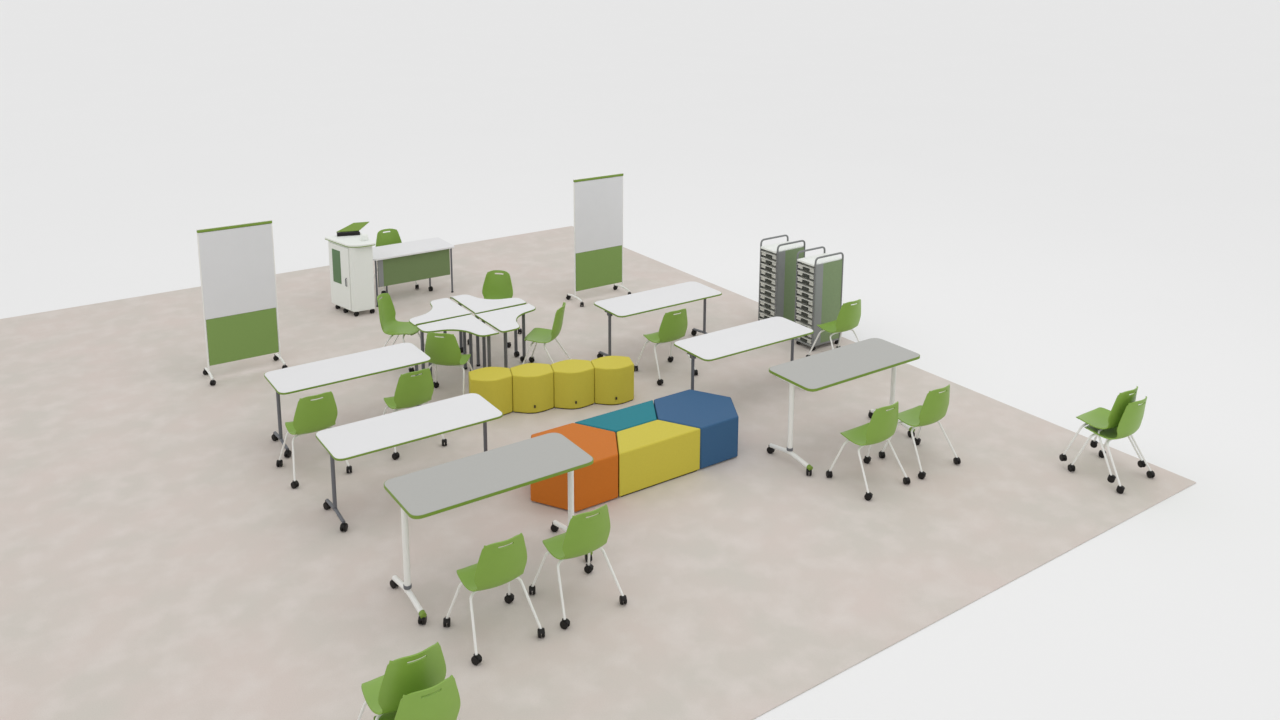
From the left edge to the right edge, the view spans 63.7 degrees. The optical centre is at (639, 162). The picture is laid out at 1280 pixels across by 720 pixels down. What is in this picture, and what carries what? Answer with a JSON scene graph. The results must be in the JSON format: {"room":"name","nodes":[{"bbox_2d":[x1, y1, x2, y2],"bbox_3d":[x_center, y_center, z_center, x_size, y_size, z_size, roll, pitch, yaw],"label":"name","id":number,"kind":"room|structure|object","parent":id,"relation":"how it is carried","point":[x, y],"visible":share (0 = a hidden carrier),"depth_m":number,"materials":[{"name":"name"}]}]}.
{"room":"classroom","nodes":[
{"label":"classroom","id":0,"kind":"room"},
{"bbox_2d":[0,0,1279,719],"bbox_3d":[-28.929,-9.983,76.743,280.000,0.048,280.000,-7,13,-34],"label":"background","id":1,"kind":"structure","parent":0,"point":[1063,208],"depth_m":24.33,"materials":[{"name":"white"}]},
{"bbox_2d":[0,226,1195,719],"bbox_3d":[-5.689,3.214,9.853,18.933,0.012,12.077,-7,13,-34],"label":"floor","id":2,"kind":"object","parent":1,"relation":"on","point":[158,560],"visible":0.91,"depth_m":9.39,"materials":[{"name":"beige carpet"}]},
{"bbox_2d":[196,219,287,384],"bbox_3d":[-4.912,1.689,12.675,0.926,1.902,0.472,-7,13,-33],"label":"whiteboard","id":3,"kind":"object","parent":2,"relation":"on","point":[237,261],"visible":0.91,"depth_m":12.64,"materials":[{"name":"white paint"}]},
{"bbox_2d":[276,391,351,488],"bbox_3d":[-3.288,2.667,10.335,0.615,0.896,0.607,-7,13,-34],"label":"chair","id":4,"kind":"object","parent":2,"relation":"on","point":[310,416],"visible":0.92,"depth_m":10.13,"materials":[{"name":"green plastic"}]},
{"bbox_2d":[264,343,430,457],"bbox_3d":[-3.145,2.571,11.217,1.654,0.747,0.663,-7,13,-34],"label":"table","id":5,"kind":"object","parent":2,"relation":"on","point":[307,376],"visible":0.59,"depth_m":11.05,"materials":[{"name":"white laminate"}]},
{"bbox_2d":[325,233,374,316],"bbox_3d":[-4.196,1.653,15.036,0.523,1.070,0.730,-7,13,-34],"label":"base cabinet","id":6,"kind":"object","parent":2,"relation":"on","point":[350,258],"visible":0.98,"depth_m":14.86,"materials":[{"name":"white laminate"}]},
{"bbox_2d":[337,222,368,235],"bbox_3d":[-4.243,0.992,15.250,0.489,0.143,0.207,-4,12,-19],"label":"stand","id":7,"kind":"object","parent":6,"relation":"on","point":[352,229],"visible":1,"depth_m":15.22,"materials":[{"name":"green plastic"}]},
{"bbox_2d":[360,234,368,240],"bbox_3d":[-3.992,1.088,14.933,0.116,0.079,0.116,-7,13,-34],"label":"container","id":8,"kind":"object","parent":6,"relation":"on","point":[364,237],"visible":1,"depth_m":14.89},
{"bbox_2d":[374,229,418,293],"bbox_3d":[-3.856,1.532,16.109,0.615,0.896,0.607,-7,13,-34],"label":"chair","id":9,"kind":"object","parent":2,"relation":"on","point":[392,237],"visible":0.3,"depth_m":16.22,"materials":[{"name":"green plastic"}]},
{"bbox_2d":[377,293,424,371],"bbox_3d":[-3.053,2.130,13.078,0.607,0.896,0.615,2,11,10],"label":"chair","id":10,"kind":"object","parent":2,"relation":"on","point":[390,325],"visible":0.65,"depth_m":13.10,"materials":[{"name":"green plastic"}]},
{"bbox_2d":[315,393,502,531],"bbox_3d":[-2.170,2.844,9.846,1.654,0.747,0.663,-7,13,-34],"label":"table","id":11,"kind":"object","parent":2,"relation":"on","point":[379,433],"visible":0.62,"depth_m":9.69,"materials":[{"name":"white laminate"}]},
{"bbox_2d":[372,237,453,306],"bbox_3d":[-3.546,1.674,15.790,1.285,0.745,0.650,-7,13,-34],"label":"desk","id":12,"kind":"object","parent":2,"relation":"on","point":[404,262],"visible":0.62,"depth_m":15.60,"materials":[{"name":"white laminate"}]},
{"bbox_2d":[383,368,446,459],"bbox_3d":[-2.445,2.555,10.924,0.615,0.896,0.607,-7,13,-34],"label":"chair","id":13,"kind":"object","parent":2,"relation":"on","point":[411,391],"visible":0.83,"depth_m":10.71,"materials":[{"name":"green plastic"}]},
{"bbox_2d":[373,675,460,719],"bbox_3d":[-1.360,3.466,6.309,0.615,0.896,0.607,-7,13,-34],"label":"chair","id":14,"kind":"object","parent":2,"relation":"on","point":[443,704],"visible":0.94,"depth_m":6.07,"materials":[{"name":"green plastic"}]},
{"bbox_2d":[357,642,445,719],"bbox_3d":[-1.473,3.336,6.451,0.615,0.896,0.607,-7,13,-34],"label":"chair","id":15,"kind":"object","parent":14,"relation":"on","point":[383,694],"visible":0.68,"depth_m":6.22,"materials":[{"name":"green plastic"}]},
{"bbox_2d":[409,298,471,369],"bbox_3d":[-2.614,2.227,13.004,0.759,0.740,0.745,-7,13,-34],"label":"table","id":16,"kind":"object","parent":2,"relation":"on","point":[444,308],"visible":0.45,"depth_m":12.87,"materials":[{"name":"white laminate"}]},
{"bbox_2d":[425,332,472,394],"bbox_3d":[-2.240,2.337,12.040,0.615,0.896,0.607,2,11,10],"label":"chair","id":17,"kind":"object","parent":2,"relation":"on","point":[444,350],"visible":0.72,"depth_m":11.82,"materials":[{"name":"green plastic"}]},
{"bbox_2d":[417,314,498,374],"bbox_3d":[-2.179,2.353,12.372,0.745,0.740,0.759,-7,13,-34],"label":"table","id":18,"kind":"object","parent":2,"relation":"on","point":[470,324],"visible":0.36,"depth_m":12.38,"materials":[{"name":"white laminate"}]},
{"bbox_2d":[450,295,525,366],"bbox_3d":[-1.969,2.146,13.432,0.745,0.740,0.759,-7,13,-34],"label":"table","id":19,"kind":"object","parent":2,"relation":"on","point":[476,305],"visible":0.83,"depth_m":13.25,"materials":[{"name":"white laminate"}]},
{"bbox_2d":[384,433,592,624],"bbox_3d":[-1.226,2.999,8.577,1.634,0.939,0.670,-7,13,-34],"label":"table","id":20,"kind":"object","parent":2,"relation":"on","point":[427,492],"visible":0.87,"depth_m":8.40,"materials":[{"name":"grey laminate"}]},
{"bbox_2d":[468,367,512,414],"bbox_3d":[-1.702,2.623,11.752,0.471,0.452,0.421,-3,11,-14],"label":"stool","id":21,"kind":"object","parent":2,"relation":"on","point":[494,384],"visible":0.66,"depth_m":11.61,"materials":[{"name":"fabric"}]},
{"bbox_2d":[443,533,544,664],"bbox_3d":[-1.121,3.167,7.837,0.615,0.896,0.607,-7,13,-34],"label":"chair","id":22,"kind":"object","parent":2,"relation":"on","point":[495,567],"visible":1,"depth_m":7.64,"materials":[{"name":"green plastic"}]},
{"bbox_2d":[467,270,521,347],"bbox_3d":[-1.969,1.965,13.942,0.615,0.896,0.607,2,11,10],"label":"chair","id":23,"kind":"object","parent":2,"relation":"on","point":[495,286],"visible":0.45,"depth_m":14.09,"materials":[{"name":"green plastic"}]},
{"bbox_2d":[475,303,535,367],"bbox_3d":[-1.534,2.272,12.800,0.759,0.740,0.745,-7,13,-34],"label":"table","id":24,"kind":"object","parent":2,"relation":"on","point":[504,321],"visible":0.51,"depth_m":12.77,"materials":[{"name":"white laminate"}]},
{"bbox_2d":[510,363,553,413],"bbox_3d":[-1.243,2.603,11.867,0.471,0.452,0.421,-3,11,-14],"label":"stool","id":25,"kind":"object","parent":2,"relation":"on","point":[532,383],"visible":0.96,"depth_m":11.71,"materials":[{"name":"yellow fabric"}]},
{"bbox_2d":[522,302,570,363],"bbox_3d":[-1.177,2.187,12.831,0.607,0.896,0.615,2,11,10],"label":"chair","id":26,"kind":"object","parent":2,"relation":"on","point":[538,335],"visible":0.75,"depth_m":12.72,"materials":[{"name":"green plastic"}]},
{"bbox_2d":[551,359,593,408],"bbox_3d":[-0.783,2.582,11.983,0.471,0.452,0.421,-3,11,-14],"label":"stool","id":27,"kind":"object","parent":2,"relation":"on","point":[573,378],"visible":0.95,"depth_m":11.82,"materials":[{"name":"yellow fabric"}]},
{"bbox_2d":[530,423,617,511],"bbox_3d":[-0.643,2.959,10.037,0.957,0.462,0.836,-7,13,-34],"label":"seat","id":28,"kind":"object","parent":2,"relation":"on","point":[596,483],"visible":0.67,"depth_m":9.74,"materials":[{"name":"orange fabric"}]},
{"bbox_2d":[529,504,626,628],"bbox_3d":[-0.503,3.090,8.246,0.615,0.896,0.607,-7,13,-34],"label":"chair","id":29,"kind":"object","parent":2,"relation":"on","point":[583,535],"visible":1,"depth_m":8.05,"materials":[{"name":"green plastic"}]},
{"bbox_2d":[566,173,630,306],"bbox_3d":[-0.620,1.141,15.567,0.926,1.902,0.472,-7,13,-34],"label":"whiteboard","id":30,"kind":"object","parent":2,"relation":"on","point":[598,200],"visible":0.94,"depth_m":15.53,"materials":[{"name":"white paint"}]},
{"bbox_2d":[591,356,633,404],"bbox_3d":[-0.324,2.561,12.099,0.471,0.452,0.421,-3,11,-14],"label":"stool","id":31,"kind":"object","parent":2,"relation":"on","point":[613,375],"visible":0.94,"depth_m":11.94,"materials":[{"name":"yellow fabric"}]},
{"bbox_2d":[575,400,656,440],"bbox_3d":[-0.150,2.847,10.622,0.974,0.462,0.413,-7,13,-34],"label":"seat","id":32,"kind":"object","parent":2,"relation":"on","point":[642,413],"visible":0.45,"depth_m":10.55,"materials":[{"name":"teal fabric"}]},
{"bbox_2d":[594,281,721,357],"bbox_3d":[0.245,2.135,13.518,1.654,0.747,0.663,-7,13,-34],"label":"table","id":33,"kind":"object","parent":2,"relation":"on","point":[687,292],"visible":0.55,"depth_m":13.38,"materials":[{"name":"white laminate"}]},
{"bbox_2d":[617,420,699,496],"bbox_3d":[0.089,2.915,10.281,0.974,0.462,0.413,-7,13,-34],"label":"seat","id":34,"kind":"object","parent":2,"relation":"on","point":[656,452],"visible":0.88,"depth_m":10.13,"materials":[{"name":"yellow fabric"}]},
{"bbox_2d":[634,308,697,385],"bbox_3d":[0.321,2.198,12.808,0.615,0.896,0.607,-7,13,-34],"label":"chair","id":35,"kind":"object","parent":2,"relation":"on","point":[673,327],"visible":0.95,"depth_m":12.61,"materials":[{"name":"green plastic"}]},
{"bbox_2d":[654,389,738,468],"bbox_3d":[0.581,2.802,10.866,0.957,0.462,0.836,-7,13,-34],"label":"seat","id":36,"kind":"object","parent":2,"relation":"on","point":[716,417],"visible":0.7,"depth_m":10.62,"materials":[{"name":"blue fabric"}]},
{"bbox_2d":[674,317,813,389],"bbox_3d":[1.226,2.410,12.138,1.654,0.747,0.663,-7,13,-34],"label":"table","id":37,"kind":"object","parent":2,"relation":"on","point":[712,346],"visible":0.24,"depth_m":12.01,"materials":[{"name":"white laminate"}]},
{"bbox_2d":[758,235,804,321],"bbox_3d":[1.971,1.700,14.372,0.534,1.287,0.373,-7,13,-34],"label":"cart","id":38,"kind":"object","parent":2,"relation":"on","point":[777,272],"visible":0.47,"depth_m":14.21,"materials":[{"name":"plastic"}]},
{"bbox_2d":[759,305,774,315],"bbox_3d":[1.946,2.041,14.428,0.484,0.060,0.304,-7,13,-34],"label":"tray","id":39,"kind":"object","parent":38,"relation":"on","point":[765,310],"depth_m":14.31,"materials":[{"name":"plastic"}]},
{"bbox_2d":[759,311,774,318],"bbox_3d":[1.946,2.128,14.445,0.484,0.060,0.304,-7,13,-34],"label":"tray","id":40,"kind":"object","parent":38,"relation":"on","point":[762,314],"depth_m":14.34,"materials":[{"name":"plastic"}]},
{"bbox_2d":[760,287,774,296],"bbox_3d":[1.948,1.779,14.376,0.484,0.060,0.304,-7,13,-34],"label":"tray","id":41,"kind":"object","parent":38,"relation":"on","point":[764,291],"depth_m":14.26,"materials":[{"name":"plastic"}]},
{"bbox_2d":[760,293,774,303],"bbox_3d":[1.947,1.867,14.393,0.484,0.060,0.304,-7,13,-34],"label":"tray","id":42,"kind":"object","parent":38,"relation":"on","point":[766,298],"depth_m":14.27,"materials":[{"name":"plastic"}]},
{"bbox_2d":[760,299,774,309],"bbox_3d":[1.947,1.954,14.410,0.484,0.060,0.304,-7,13,-34],"label":"tray","id":43,"kind":"object","parent":38,"relation":"on","point":[765,304],"depth_m":14.29,"materials":[{"name":"plastic"}]},
{"bbox_2d":[760,275,775,284],"bbox_3d":[1.948,1.605,14.342,0.484,0.060,0.304,-7,13,-34],"label":"tray","id":44,"kind":"object","parent":38,"relation":"on","point":[764,279],"depth_m":14.22,"materials":[{"name":"plastic"}]},
{"bbox_2d":[760,281,775,290],"bbox_3d":[1.948,1.692,14.359,0.484,0.060,0.304,-7,13,-34],"label":"tray","id":45,"kind":"object","parent":38,"relation":"on","point":[764,285],"depth_m":14.24,"materials":[{"name":"plastic"}]},
{"bbox_2d":[761,256,775,265],"bbox_3d":[1.950,1.343,14.290,0.484,0.060,0.304,-7,13,-34],"label":"tray","id":46,"kind":"object","parent":38,"relation":"on","point":[765,260],"depth_m":14.18,"materials":[{"name":"plastic"}]},
{"bbox_2d":[761,262,775,271],"bbox_3d":[1.949,1.430,14.308,0.484,0.060,0.304,-7,13,-34],"label":"tray","id":47,"kind":"object","parent":38,"relation":"on","point":[765,266],"depth_m":14.19,"materials":[{"name":"plastic"}]},
{"bbox_2d":[761,269,775,278],"bbox_3d":[1.949,1.517,14.325,0.484,0.060,0.304,-7,13,-34],"label":"tray","id":48,"kind":"object","parent":38,"relation":"on","point":[765,273],"depth_m":14.20,"materials":[{"name":"plastic"}]},
{"bbox_2d":[761,250,776,259],"bbox_3d":[1.950,1.255,14.273,0.484,0.060,0.304,-7,13,-34],"label":"tray","id":49,"kind":"object","parent":38,"relation":"on","point":[765,254],"depth_m":14.16,"materials":[{"name":"plastic"}]},
{"bbox_2d":[761,241,803,253],"bbox_3d":[1.973,1.178,14.274,0.528,0.030,0.316,-7,13,-34],"label":"shelf","id":50,"kind":"object","parent":38,"relation":"attached to","point":[794,248],"depth_m":14.20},
{"bbox_2d":[794,246,843,350],"bbox_3d":[2.385,1.817,13.782,0.534,1.287,0.373,-7,13,-34],"label":"cart","id":51,"kind":"object","parent":2,"relation":"on","point":[819,278],"visible":0.88,"depth_m":13.64,"materials":[{"name":"white metal"}]},
{"bbox_2d":[795,320,811,328],"bbox_3d":[2.361,2.159,13.838,0.484,0.060,0.304,-7,13,-34],"label":"tray","id":52,"kind":"object","parent":51,"relation":"on","point":[809,325],"depth_m":13.70,"materials":[{"name":"plastic"}]},
{"bbox_2d":[796,314,811,324],"bbox_3d":[2.361,2.071,13.821,0.484,0.060,0.304,-7,13,-34],"label":"tray","id":53,"kind":"object","parent":51,"relation":"on","point":[802,319],"depth_m":13.70,"materials":[{"name":"plastic"}]},
{"bbox_2d":[796,295,812,305],"bbox_3d":[2.362,1.809,13.769,0.484,0.060,0.304,-7,13,-34],"label":"tray","id":54,"kind":"object","parent":51,"relation":"on","point":[803,300],"depth_m":13.65,"materials":[{"name":"plastic"}]},
{"bbox_2d":[796,301,812,311],"bbox_3d":[2.362,1.897,13.787,0.484,0.060,0.304,-7,13,-34],"label":"tray","id":55,"kind":"object","parent":51,"relation":"on","point":[802,306],"depth_m":13.67,"materials":[{"name":"plastic"}]},
{"bbox_2d":[796,308,812,318],"bbox_3d":[2.361,1.984,13.804,0.484,0.060,0.304,-7,13,-34],"label":"tray","id":56,"kind":"object","parent":51,"relation":"on","point":[803,313],"depth_m":13.68,"materials":[{"name":"plastic"}]},
{"bbox_2d":[797,288,812,298],"bbox_3d":[2.362,1.722,13.752,0.484,0.060,0.304,-7,13,-34],"label":"tray","id":57,"kind":"object","parent":51,"relation":"on","point":[802,293],"depth_m":13.64,"materials":[{"name":"plastic"}]},
{"bbox_2d":[798,336,811,343],"bbox_3d":[2.360,2.333,13.872,0.484,0.060,0.304,-7,13,-34],"label":"tray","id":58,"kind":"object","parent":51,"relation":"on","point":[804,339],"depth_m":13.71,"materials":[{"name":"plastic"}]},
{"bbox_2d":[797,269,813,279],"bbox_3d":[2.364,1.460,13.701,0.484,0.060,0.304,-7,13,-34],"label":"tray","id":59,"kind":"object","parent":51,"relation":"on","point":[804,274],"depth_m":13.58,"materials":[{"name":"plastic"}]},
{"bbox_2d":[797,276,813,285],"bbox_3d":[2.363,1.547,13.718,0.484,0.060,0.304,-7,13,-34],"label":"tray","id":60,"kind":"object","parent":51,"relation":"on","point":[801,280],"depth_m":13.61,"materials":[{"name":"plastic"}]},
{"bbox_2d":[797,282,813,292],"bbox_3d":[2.363,1.635,13.735,0.484,0.060,0.304,-7,13,-34],"label":"tray","id":61,"kind":"object","parent":51,"relation":"on","point":[803,287],"depth_m":13.61,"materials":[{"name":"plastic"}]},
{"bbox_2d":[798,263,813,272],"bbox_3d":[2.364,1.373,13.684,0.484,0.060,0.304,-7,13,-34],"label":"tray","id":62,"kind":"object","parent":51,"relation":"on","point":[802,267],"depth_m":13.58,"materials":[{"name":"plastic"}]},
{"bbox_2d":[794,338,838,346],"bbox_3d":[2.386,2.379,13.900,0.520,0.030,0.340,-7,13,-34],"label":"shelf","id":63,"kind":"object","parent":51,"relation":"attached to","point":[798,340],"depth_m":13.73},
{"bbox_2d":[797,253,841,266],"bbox_3d":[2.387,1.295,13.685,0.528,0.030,0.316,-7,13,-34],"label":"shelf","id":64,"kind":"object","parent":51,"relation":"attached to","point":[831,261],"depth_m":13.61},
{"bbox_2d":[806,299,860,356],"bbox_3d":[2.548,2.135,13.183,0.615,0.896,0.607,-7,13,-34],"label":"chair","id":65,"kind":"object","parent":2,"relation":"on","point":[849,315],"visible":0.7,"depth_m":12.98,"materials":[{"name":"green plastic"}]},
{"bbox_2d":[767,338,919,475],"bbox_3d":[2.158,2.556,10.915,1.634,0.939,0.670,-7,13,-34],"label":"table","id":66,"kind":"object","parent":2,"relation":"on","point":[816,372],"visible":0.84,"depth_m":10.74,"materials":[{"name":"grey laminate"}]},
{"bbox_2d":[826,401,909,500],"bbox_3d":[2.265,2.726,10.161,0.615,0.896,0.607,-7,13,-34],"label":"chair","id":67,"kind":"object","parent":2,"relation":"on","point":[882,425],"visible":1,"depth_m":9.98,"materials":[{"name":"green plastic"}]},
{"bbox_2d":[879,384,960,478],"bbox_3d":[2.888,2.649,10.571,0.615,0.896,0.607,-7,13,-34],"label":"chair","id":68,"kind":"object","parent":2,"relation":"on","point":[934,408],"visible":0.98,"depth_m":10.38,"materials":[{"name":"green plastic"}]},
{"bbox_2d":[1068,396,1154,493],"bbox_3d":[4.748,2.708,10.310,0.615,0.896,0.607,-7,13,-34],"label":"chair","id":69,"kind":"object","parent":2,"relation":"on","point":[1131,419],"visible":0.84,"depth_m":10.11,"materials":[{"name":"green plastic"}]},
{"bbox_2d":[1059,386,1145,482],"bbox_3d":[4.691,2.623,10.378,0.615,0.896,0.607,-7,13,-34],"label":"chair","id":70,"kind":"object","parent":69,"relation":"on","point":[1101,418],"visible":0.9,"depth_m":10.27,"materials":[{"name":"green plastic"}]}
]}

